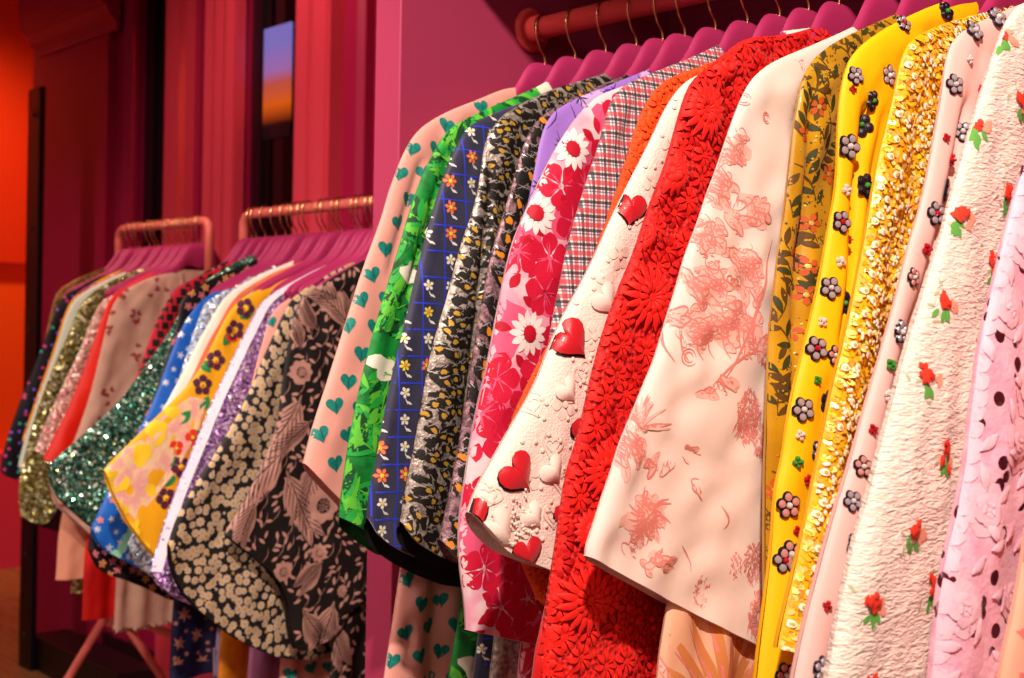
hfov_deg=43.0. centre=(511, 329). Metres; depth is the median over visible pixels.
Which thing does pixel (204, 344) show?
jacket
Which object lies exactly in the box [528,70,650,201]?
blouse
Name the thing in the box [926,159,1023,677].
jacket
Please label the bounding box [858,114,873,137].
flower
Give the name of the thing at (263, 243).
clothes hanger
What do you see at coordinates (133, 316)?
jacket
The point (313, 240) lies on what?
clothes hanger
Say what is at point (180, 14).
curtain
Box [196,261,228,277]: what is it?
jacket
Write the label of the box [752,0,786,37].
clothes hanger
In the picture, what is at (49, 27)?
trim
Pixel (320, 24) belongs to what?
curtain
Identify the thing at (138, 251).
clothes hanger
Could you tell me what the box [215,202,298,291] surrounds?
clothes hanger
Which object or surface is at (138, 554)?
jacket
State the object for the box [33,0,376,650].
wall
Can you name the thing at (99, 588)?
jacket
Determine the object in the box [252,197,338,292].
clothes hanger
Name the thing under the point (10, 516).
trim
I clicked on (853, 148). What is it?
flower
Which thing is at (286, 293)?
clothes hanger
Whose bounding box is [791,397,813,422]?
flower
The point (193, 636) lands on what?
jacket
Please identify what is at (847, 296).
flower
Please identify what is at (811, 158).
jacket
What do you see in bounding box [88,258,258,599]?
jacket
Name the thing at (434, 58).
wall
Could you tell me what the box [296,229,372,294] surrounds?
clothes hanger
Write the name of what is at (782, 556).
flower
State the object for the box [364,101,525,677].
jacket
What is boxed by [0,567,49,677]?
floor
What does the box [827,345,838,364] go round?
flower
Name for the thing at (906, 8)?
clothes hanger
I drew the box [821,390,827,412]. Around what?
flower
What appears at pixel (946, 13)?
flower
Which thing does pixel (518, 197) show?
jacket
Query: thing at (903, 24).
flower
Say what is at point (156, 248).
clothes hanger
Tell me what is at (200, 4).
trim
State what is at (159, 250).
clothes hanger
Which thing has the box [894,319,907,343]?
flower
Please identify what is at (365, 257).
clothes hanger
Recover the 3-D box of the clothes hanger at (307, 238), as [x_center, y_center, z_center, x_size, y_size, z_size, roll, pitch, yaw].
[-0.407,-0.165,2.766,0.400,0.227,0.011,1,0,-42]
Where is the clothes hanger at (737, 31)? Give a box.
[719,0,756,52]
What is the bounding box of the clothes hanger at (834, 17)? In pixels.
[810,0,856,42]
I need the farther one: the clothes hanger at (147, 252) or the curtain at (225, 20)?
the curtain at (225, 20)
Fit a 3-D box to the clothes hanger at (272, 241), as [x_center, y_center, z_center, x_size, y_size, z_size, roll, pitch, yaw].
[-0.501,-0.167,2.871,0.400,0.227,0.011,1,0,-42]
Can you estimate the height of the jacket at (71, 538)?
0.777 m
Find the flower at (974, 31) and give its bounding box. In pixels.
[966,20,983,40]
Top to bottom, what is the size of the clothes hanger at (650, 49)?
0.231 m
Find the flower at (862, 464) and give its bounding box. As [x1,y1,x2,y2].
[853,455,871,477]
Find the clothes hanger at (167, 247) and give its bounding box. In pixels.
[103,217,194,299]
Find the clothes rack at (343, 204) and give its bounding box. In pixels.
[239,196,372,239]
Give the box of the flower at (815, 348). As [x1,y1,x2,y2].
[805,336,827,361]
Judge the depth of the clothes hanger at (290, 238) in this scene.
2.78 m
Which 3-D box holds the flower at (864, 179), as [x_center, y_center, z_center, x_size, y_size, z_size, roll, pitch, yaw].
[0.357,-0.145,1.306,0.026,0.026,0.006,-42,19,-31]
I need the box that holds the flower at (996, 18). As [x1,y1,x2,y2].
[987,7,1006,26]
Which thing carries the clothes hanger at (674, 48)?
hanging from the rail
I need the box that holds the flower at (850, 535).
[847,533,851,551]
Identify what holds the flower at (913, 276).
on the jacket at (967, 59)
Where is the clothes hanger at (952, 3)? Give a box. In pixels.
[941,0,984,9]
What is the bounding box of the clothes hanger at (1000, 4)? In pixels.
[977,0,1023,14]
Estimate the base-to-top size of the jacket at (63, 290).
0.448 m
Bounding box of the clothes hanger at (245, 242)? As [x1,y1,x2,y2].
[227,206,259,263]
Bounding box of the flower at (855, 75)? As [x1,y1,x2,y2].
[847,66,863,85]
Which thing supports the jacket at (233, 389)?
hanging from the clothes hanger at (346, 240)
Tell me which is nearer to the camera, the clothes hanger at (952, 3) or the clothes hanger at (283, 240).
the clothes hanger at (952, 3)
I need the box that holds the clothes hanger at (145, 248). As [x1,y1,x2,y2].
[84,220,157,291]
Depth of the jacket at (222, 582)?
2.36 m
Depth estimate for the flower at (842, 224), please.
1.28 m
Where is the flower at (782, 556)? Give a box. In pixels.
[772,546,793,573]
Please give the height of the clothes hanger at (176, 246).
0.227 m
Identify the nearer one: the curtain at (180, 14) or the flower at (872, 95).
the flower at (872, 95)
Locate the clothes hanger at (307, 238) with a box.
[281,199,324,265]
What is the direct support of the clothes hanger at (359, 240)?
hanging from the clothes rack at (343, 204)
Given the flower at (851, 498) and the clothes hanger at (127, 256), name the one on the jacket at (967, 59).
the flower at (851, 498)
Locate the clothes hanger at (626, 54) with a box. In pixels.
[603,0,641,79]
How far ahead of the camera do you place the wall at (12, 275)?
7.19 m
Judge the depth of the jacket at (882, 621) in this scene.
1.09 m
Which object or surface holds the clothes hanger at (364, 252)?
hanging from the clothes rack at (343, 204)
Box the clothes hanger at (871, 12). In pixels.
[852,0,898,29]
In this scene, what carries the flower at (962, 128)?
on the jacket at (967, 59)
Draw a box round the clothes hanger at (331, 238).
[260,197,346,290]
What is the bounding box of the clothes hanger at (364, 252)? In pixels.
[306,234,372,287]
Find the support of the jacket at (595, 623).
hanging from the clothes hanger at (834, 17)
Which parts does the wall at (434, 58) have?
panel, panel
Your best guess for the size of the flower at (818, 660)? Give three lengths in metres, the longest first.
0.023 x 0.023 x 0.005 m
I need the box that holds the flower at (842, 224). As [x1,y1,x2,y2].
[833,211,851,233]
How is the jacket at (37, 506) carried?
hanging from the clothes hanger at (159, 250)
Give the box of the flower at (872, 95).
[867,90,878,111]
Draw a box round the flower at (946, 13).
[939,2,953,21]
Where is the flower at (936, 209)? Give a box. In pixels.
[927,201,944,225]
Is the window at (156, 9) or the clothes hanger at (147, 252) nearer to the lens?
the clothes hanger at (147, 252)
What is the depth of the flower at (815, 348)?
1.25 m
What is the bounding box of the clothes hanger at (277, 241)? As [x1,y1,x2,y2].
[208,202,293,295]
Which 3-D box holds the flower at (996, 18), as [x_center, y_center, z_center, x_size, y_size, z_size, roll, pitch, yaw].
[0.478,-0.307,1.272,0.026,0.026,0.006,-39,-3,-41]
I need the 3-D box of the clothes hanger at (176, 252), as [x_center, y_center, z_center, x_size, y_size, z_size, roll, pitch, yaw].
[-0.825,-0.180,3.339,0.400,0.227,0.011,1,0,-42]
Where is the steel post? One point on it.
(52, 654)
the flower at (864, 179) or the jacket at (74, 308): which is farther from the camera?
the jacket at (74, 308)
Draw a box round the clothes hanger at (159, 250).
[143,218,190,269]
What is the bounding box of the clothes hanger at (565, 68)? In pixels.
[544,6,583,89]
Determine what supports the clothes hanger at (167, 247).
hanging from the clothes rack at (206, 222)
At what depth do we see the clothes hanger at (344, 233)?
2.62 m
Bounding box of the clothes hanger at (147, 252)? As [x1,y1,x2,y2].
[125,220,161,272]
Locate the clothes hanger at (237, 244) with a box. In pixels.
[170,207,255,295]
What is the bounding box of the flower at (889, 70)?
[883,64,896,86]
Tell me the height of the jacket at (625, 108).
0.661 m
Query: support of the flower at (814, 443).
on the jacket at (869, 76)
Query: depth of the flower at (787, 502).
1.22 m
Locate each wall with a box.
[0,263,24,449]
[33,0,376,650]
[365,0,900,677]
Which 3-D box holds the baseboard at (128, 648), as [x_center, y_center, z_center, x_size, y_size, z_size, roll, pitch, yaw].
[-0.792,1.246,4.143,0.020,0.140,4.000,1,0,-42]
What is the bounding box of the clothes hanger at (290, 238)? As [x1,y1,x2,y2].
[220,201,306,292]
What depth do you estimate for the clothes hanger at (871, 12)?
1.51 m
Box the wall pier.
[36,31,116,643]
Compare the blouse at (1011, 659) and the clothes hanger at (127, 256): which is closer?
the blouse at (1011, 659)
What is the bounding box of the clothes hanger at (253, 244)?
[238,205,268,260]
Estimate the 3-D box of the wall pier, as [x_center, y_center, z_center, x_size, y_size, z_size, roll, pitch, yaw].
[-1.757,-0.301,5.240,0.035,3.200,0.611,1,0,-42]
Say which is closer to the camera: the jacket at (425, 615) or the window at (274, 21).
the jacket at (425, 615)
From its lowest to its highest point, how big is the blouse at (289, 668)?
0.833 m
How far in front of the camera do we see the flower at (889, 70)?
1.33 m
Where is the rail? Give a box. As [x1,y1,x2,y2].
[514,0,713,52]
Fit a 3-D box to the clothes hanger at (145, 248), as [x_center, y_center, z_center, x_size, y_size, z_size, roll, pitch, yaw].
[-0.959,-0.182,3.488,0.400,0.227,0.011,1,0,-42]
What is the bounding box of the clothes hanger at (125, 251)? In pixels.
[66,222,139,293]
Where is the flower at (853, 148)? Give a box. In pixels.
[839,133,860,160]
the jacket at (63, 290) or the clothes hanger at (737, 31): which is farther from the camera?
the jacket at (63, 290)
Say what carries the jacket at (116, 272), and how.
in the clothes rack at (206, 222)
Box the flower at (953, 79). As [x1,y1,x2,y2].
[946,73,962,94]
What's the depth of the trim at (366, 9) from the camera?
3.75 m
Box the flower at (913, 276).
[907,267,919,286]
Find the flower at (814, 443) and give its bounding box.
[812,441,817,459]
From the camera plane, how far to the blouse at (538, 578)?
1.46 m
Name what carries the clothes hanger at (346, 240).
hanging from the clothes rack at (343, 204)
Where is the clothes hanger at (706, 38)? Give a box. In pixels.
[680,0,724,61]
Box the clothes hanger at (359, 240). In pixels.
[289,194,372,299]
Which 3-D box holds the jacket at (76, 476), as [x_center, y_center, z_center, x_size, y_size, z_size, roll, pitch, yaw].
[-0.644,0.149,2.797,0.706,0.634,0.039,1,0,-42]
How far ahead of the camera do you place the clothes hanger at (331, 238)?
2.66 m
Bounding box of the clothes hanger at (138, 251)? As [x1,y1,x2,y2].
[78,220,150,294]
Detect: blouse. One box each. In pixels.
[251,295,330,677]
[507,60,715,612]
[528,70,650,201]
[996,528,1023,677]
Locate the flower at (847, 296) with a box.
[842,291,849,314]
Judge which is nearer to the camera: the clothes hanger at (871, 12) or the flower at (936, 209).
the flower at (936, 209)
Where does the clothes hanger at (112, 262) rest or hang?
hanging from the clothes rack at (206, 222)
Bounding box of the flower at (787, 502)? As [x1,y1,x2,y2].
[776,491,799,518]
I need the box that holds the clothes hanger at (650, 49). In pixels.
[624,0,664,76]
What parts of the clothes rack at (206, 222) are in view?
leg, post, leg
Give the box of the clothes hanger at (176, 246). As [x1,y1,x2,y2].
[112,216,203,295]
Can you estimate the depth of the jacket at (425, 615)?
1.79 m
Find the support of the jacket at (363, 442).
hanging from the clothes hanger at (565, 68)
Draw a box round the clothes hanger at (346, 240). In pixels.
[278,194,365,289]
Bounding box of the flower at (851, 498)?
[843,490,860,512]
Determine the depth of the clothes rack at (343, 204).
2.81 m
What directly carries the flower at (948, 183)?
on the jacket at (967, 59)
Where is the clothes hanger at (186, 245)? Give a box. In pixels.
[123,215,199,291]
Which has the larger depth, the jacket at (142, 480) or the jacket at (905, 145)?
the jacket at (142, 480)
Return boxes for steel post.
[18,86,155,677]
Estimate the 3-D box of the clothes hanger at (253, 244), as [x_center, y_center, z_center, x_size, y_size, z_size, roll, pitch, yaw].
[-0.557,-0.168,2.934,0.400,0.227,0.011,1,0,-42]
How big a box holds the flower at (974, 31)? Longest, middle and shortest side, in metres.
0.023 x 0.023 x 0.005 m
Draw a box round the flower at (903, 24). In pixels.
[896,15,910,31]
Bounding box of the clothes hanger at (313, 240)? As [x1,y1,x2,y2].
[293,198,329,264]
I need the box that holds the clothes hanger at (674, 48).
[647,0,692,72]
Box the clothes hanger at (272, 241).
[257,203,287,262]
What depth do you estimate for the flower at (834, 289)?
1.26 m
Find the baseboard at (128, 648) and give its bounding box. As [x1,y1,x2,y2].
[19,596,154,663]
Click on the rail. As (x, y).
(610, 11)
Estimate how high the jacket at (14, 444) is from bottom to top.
0.601 m
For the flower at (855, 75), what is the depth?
1.29 m
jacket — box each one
[1,275,107,480]
[18,272,126,471]
[19,267,147,592]
[22,270,120,442]
[34,296,111,579]
[43,272,156,619]
[45,268,104,337]
[48,255,255,526]
[50,270,203,632]
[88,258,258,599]
[91,290,221,677]
[103,277,289,677]
[127,265,276,576]
[135,259,237,378]
[150,268,319,677]
[162,261,301,677]
[167,263,353,659]
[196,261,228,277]
[224,259,366,677]
[302,88,515,677]
[338,82,551,677]
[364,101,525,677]
[396,73,612,677]
[438,74,629,562]
[457,86,623,677]
[465,28,809,569]
[531,28,831,677]
[548,45,723,342]
[584,27,857,677]
[753,2,978,677]
[762,14,898,594]
[773,4,1019,651]
[789,4,1020,677]
[822,3,1023,677]
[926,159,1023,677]
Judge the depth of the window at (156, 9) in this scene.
4.90 m
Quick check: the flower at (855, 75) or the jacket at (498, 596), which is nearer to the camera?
the flower at (855, 75)
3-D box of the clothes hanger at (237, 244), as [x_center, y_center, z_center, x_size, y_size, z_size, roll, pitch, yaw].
[-0.597,-0.169,2.978,0.400,0.227,0.011,1,0,-42]
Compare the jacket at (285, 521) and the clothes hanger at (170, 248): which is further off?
the clothes hanger at (170, 248)
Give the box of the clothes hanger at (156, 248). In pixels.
[137,219,167,269]
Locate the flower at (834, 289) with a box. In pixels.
[820,277,841,300]
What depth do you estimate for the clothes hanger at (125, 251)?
3.53 m
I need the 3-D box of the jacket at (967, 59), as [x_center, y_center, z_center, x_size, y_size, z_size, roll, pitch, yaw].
[0.477,0.020,1.284,0.671,0.753,0.046,1,0,-42]
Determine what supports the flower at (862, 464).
on the jacket at (967, 59)
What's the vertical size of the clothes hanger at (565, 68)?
0.231 m
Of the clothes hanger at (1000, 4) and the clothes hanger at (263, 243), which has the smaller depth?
the clothes hanger at (1000, 4)
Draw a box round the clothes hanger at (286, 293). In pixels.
[284,193,371,300]
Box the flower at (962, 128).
[955,122,969,142]
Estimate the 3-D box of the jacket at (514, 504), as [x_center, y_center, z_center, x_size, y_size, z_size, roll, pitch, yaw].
[0.238,-0.050,1.501,0.740,0.654,0.044,1,0,-42]
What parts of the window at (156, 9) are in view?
frame, pane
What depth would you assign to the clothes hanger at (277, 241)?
2.81 m
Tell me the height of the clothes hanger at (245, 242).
0.227 m
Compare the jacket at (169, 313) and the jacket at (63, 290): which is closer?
the jacket at (169, 313)
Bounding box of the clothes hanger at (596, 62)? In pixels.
[569,0,613,83]
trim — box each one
[0,0,33,263]
[0,450,20,568]
[19,0,120,58]
[113,0,140,640]
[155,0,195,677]
[192,0,204,242]
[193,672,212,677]
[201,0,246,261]
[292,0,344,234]
[353,0,375,229]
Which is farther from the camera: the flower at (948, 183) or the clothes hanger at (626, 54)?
the clothes hanger at (626, 54)
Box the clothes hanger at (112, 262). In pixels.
[104,223,132,271]
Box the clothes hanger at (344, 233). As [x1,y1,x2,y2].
[270,195,360,294]
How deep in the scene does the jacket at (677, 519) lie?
1.32 m
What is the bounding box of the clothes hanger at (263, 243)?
[252,204,279,258]
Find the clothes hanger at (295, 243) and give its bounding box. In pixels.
[228,200,311,289]
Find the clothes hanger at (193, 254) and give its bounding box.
[150,215,221,277]
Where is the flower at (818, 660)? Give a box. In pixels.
[813,655,825,677]
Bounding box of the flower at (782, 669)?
[775,662,791,677]
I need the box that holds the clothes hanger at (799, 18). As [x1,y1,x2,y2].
[779,0,816,34]
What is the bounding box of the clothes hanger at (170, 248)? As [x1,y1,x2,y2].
[107,217,201,297]
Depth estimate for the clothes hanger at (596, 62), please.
1.86 m
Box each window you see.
[142,0,165,246]
[249,0,295,237]
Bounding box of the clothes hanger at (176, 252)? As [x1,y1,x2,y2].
[120,216,203,289]
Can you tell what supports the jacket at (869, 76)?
hanging from the clothes hanger at (952, 3)
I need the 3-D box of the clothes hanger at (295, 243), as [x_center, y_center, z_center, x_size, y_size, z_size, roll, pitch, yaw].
[-0.441,-0.166,2.804,0.400,0.227,0.011,1,0,-42]
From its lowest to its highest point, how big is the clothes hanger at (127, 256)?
0.227 m
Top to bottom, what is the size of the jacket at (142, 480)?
0.844 m
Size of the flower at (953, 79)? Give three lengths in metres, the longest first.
0.021 x 0.021 x 0.005 m
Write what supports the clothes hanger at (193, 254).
hanging from the clothes rack at (206, 222)
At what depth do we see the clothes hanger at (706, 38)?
1.71 m
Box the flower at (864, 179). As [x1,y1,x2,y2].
[858,173,871,198]
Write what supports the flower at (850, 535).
on the jacket at (967, 59)
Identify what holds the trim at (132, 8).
attached to the wall at (147, 636)
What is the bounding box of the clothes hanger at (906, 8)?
[895,0,941,16]
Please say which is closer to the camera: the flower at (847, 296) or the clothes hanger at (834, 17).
the flower at (847, 296)
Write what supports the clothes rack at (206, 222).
on the floor
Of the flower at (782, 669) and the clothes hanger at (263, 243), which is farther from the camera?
the clothes hanger at (263, 243)
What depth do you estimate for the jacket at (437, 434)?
1.61 m
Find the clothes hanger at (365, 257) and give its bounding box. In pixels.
[315,254,367,287]
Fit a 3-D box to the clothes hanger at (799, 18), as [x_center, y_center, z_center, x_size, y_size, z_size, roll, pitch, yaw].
[0.368,-0.359,1.615,0.400,0.231,0.011,1,0,-42]
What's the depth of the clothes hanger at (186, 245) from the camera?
3.28 m
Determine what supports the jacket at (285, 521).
hanging from the clothes hanger
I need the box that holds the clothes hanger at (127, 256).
[73,222,142,289]
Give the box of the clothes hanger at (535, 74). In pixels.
[514,13,552,95]
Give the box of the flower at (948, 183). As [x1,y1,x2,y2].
[943,178,950,202]
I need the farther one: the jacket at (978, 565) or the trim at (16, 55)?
the trim at (16, 55)
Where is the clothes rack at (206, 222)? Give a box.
[64,217,213,677]

